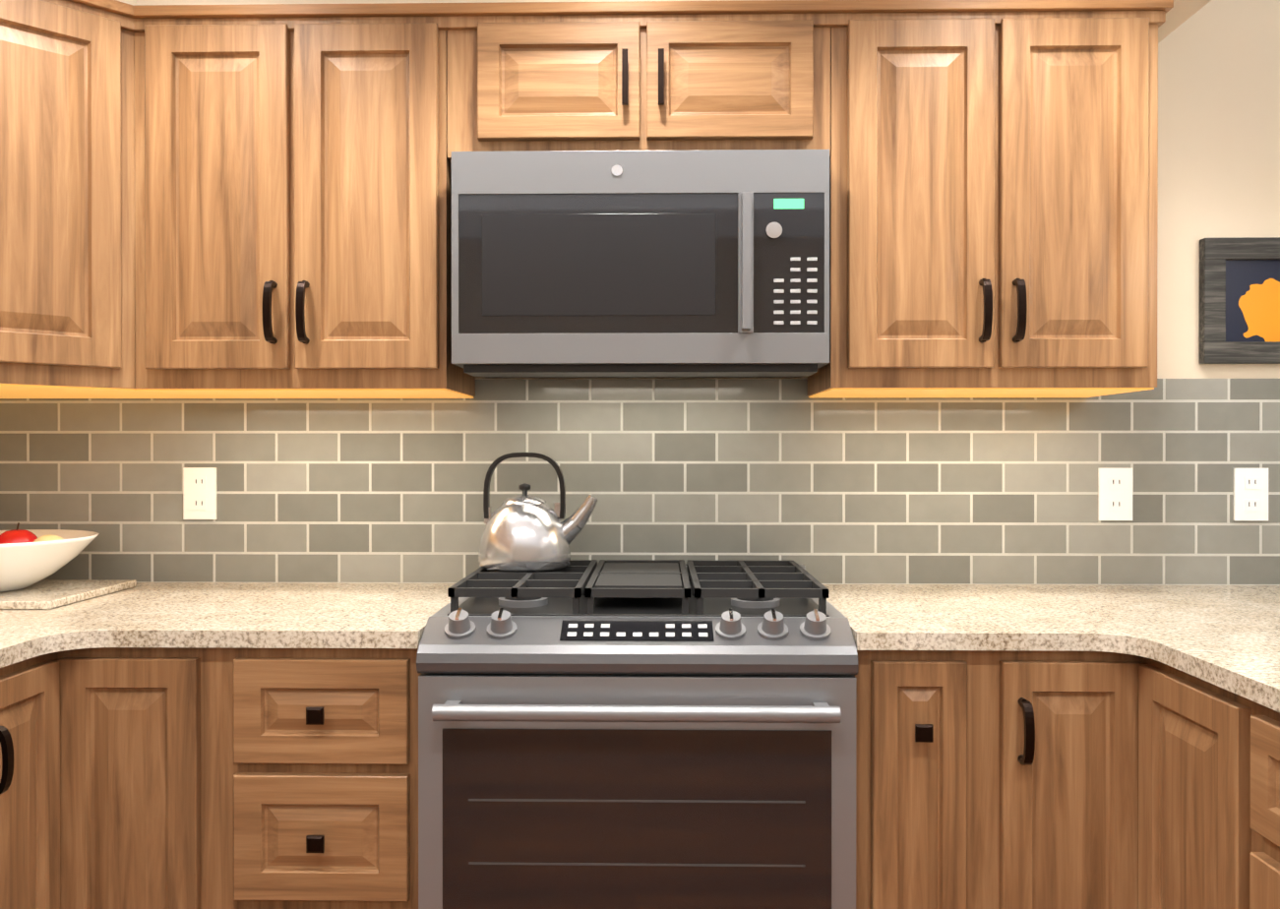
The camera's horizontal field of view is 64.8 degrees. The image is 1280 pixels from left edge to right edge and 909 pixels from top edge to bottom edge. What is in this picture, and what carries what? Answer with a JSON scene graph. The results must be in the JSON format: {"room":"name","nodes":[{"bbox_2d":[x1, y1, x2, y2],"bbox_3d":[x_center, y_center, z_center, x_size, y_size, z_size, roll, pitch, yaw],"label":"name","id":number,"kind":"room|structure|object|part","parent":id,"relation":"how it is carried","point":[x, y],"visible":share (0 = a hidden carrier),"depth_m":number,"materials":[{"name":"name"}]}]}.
{"room":"kitchen","nodes":[
{"label":"kitchen","id":0,"kind":"room"},
{"bbox_2d":[475,0,1279,379],"bbox_3d":[0.211,-0.028,2.466,3.997,2.410,0.120,0,0,1],"label":"wall","id":1,"kind":"structure","parent":0,"point":[1217,118],"depth_m":2.38,"materials":[{"name":"beige paint"}]},
{"bbox_2d":[0,0,1173,398],"bbox_3d":[-0.315,-0.523,1.111,2.746,0.789,2.596,0,0,1],"label":"upper cabinet","id":2,"kind":"object","parent":1,"relation":"attached to","point":[224,201],"visible":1,"depth_m":2.06,"materials":[{"name":"brown wood"}]},
{"bbox_2d":[451,149,829,377],"bbox_3d":[0.003,-0.385,2.189,0.750,0.438,0.428,0,0,1],"label":"microwave","id":3,"kind":"object","parent":2,"relation":"attached to","point":[640,264],"visible":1,"depth_m":2.00,"materials":[{"name":"grey metal"}]},
{"bbox_2d":[0,378,1279,585],"bbox_3d":[0.077,0.064,2.405,3.475,0.486,0.008,0,0,1],"label":"tile backsplash","id":4,"kind":"structure","parent":1,"relation":"attached to","point":[913,491],"depth_m":2.40,"materials":[{"name":"grey tile"}]},
{"bbox_2d":[182,467,216,519],"label":"electrical outlets","id":5,"kind":"object","parent":4,"relation":"attached to","point":[199,483],"depth_m":2.41,"materials":[{"name":"white plastic"}]},
{"bbox_2d":[1097,468,1132,520],"label":"electrical outlets","id":6,"kind":"object","parent":4,"relation":"attached to","point":[1115,494],"depth_m":2.37,"materials":[{"name":"white plastic"}]},
{"bbox_2d":[1233,468,1268,520],"label":"electrical outlets","id":7,"kind":"object","parent":4,"relation":"attached to","point":[1250,485],"depth_m":2.37,"materials":[{"name":"white plastic"}]},
{"bbox_2d":[1199,237,1279,364],"bbox_3d":[1.481,-0.360,2.366,0.326,0.293,0.026,0,0,1],"label":"framed painting","id":8,"kind":"object","parent":1,"relation":"attached to","point":[1239,300],"visible":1,"depth_m":2.36,"materials":[{"name":"wood"}]},
{"bbox_3d":[1.178,1.206,1.518,5.965,0.050,6.650,0,0,1],"label":"floor","id":9,"kind":"structure","parent":0,"visible":0},
{"bbox_2d":[416,559,858,908],"bbox_3d":[-0.001,0.713,2.042,0.762,0.932,0.717,0,0,1],"label":"range","id":10,"kind":"object","parent":9,"relation":"on","point":[640,734],"visible":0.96,"depth_m":1.74,"materials":[{"name":"silver metal"}]},
{"bbox_2d":[478,452,598,571],"bbox_3d":[-0.222,0.120,2.204,0.261,0.250,0.202,0,0,1],"label":"kettle","id":11,"kind":"object","parent":10,"relation":"on","point":[524,531],"visible":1,"depth_m":2.15,"materials":[{"name":"silver metal"}]},
{"bbox_3d":[-0.252,0.073,2.204,0.178,0.155,0.022,0,0,1],"label":"handle","id":12,"kind":"part","parent":11,"relation":"part of","materials":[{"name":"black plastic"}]},
{"bbox_3d":[-0.006,0.665,1.735,0.758,0.560,0.103,0,0,1],"label":"oven door","id":13,"kind":"part","parent":10,"relation":"part of","materials":[{"name":"silver metal"}]},
{"bbox_2d":[0,582,1279,908],"bbox_3d":[0.359,0.749,0.904,4.101,0.870,2.996,0,0,1],"label":"base cabinet","id":14,"kind":"object","parent":9,"relation":"on","point":[256,746],"visible":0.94,"depth_m":1.78,"materials":[{"name":"brown wood"}]},
{"bbox_2d":[0,522,136,609],"bbox_3d":[-1.406,0.225,2.176,0.470,0.164,0.422,0,0,1],"label":"fruit bowl","id":15,"kind":"object","parent":14,"relation":"on","point":[30,560],"visible":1,"depth_m":2.13,"materials":[{"name":"ceramic"}]},
{"bbox_3d":[1.178,-1.279,1.507,5.965,0.100,6.650,0,0,1],"label":"ceiling","id":16,"kind":"structure","parent":0,"visible":0},
{"bbox_2d":[116,0,1211,43],"bbox_3d":[-0.280,-1.071,0.810,2.835,0.308,3.200,0,0,1],"label":"soffit","id":17,"kind":"structure","parent":16,"relation":"attached to","point":[1180,13],"depth_m":2.07,"materials":[{"name":"beige paint"}]}
]}

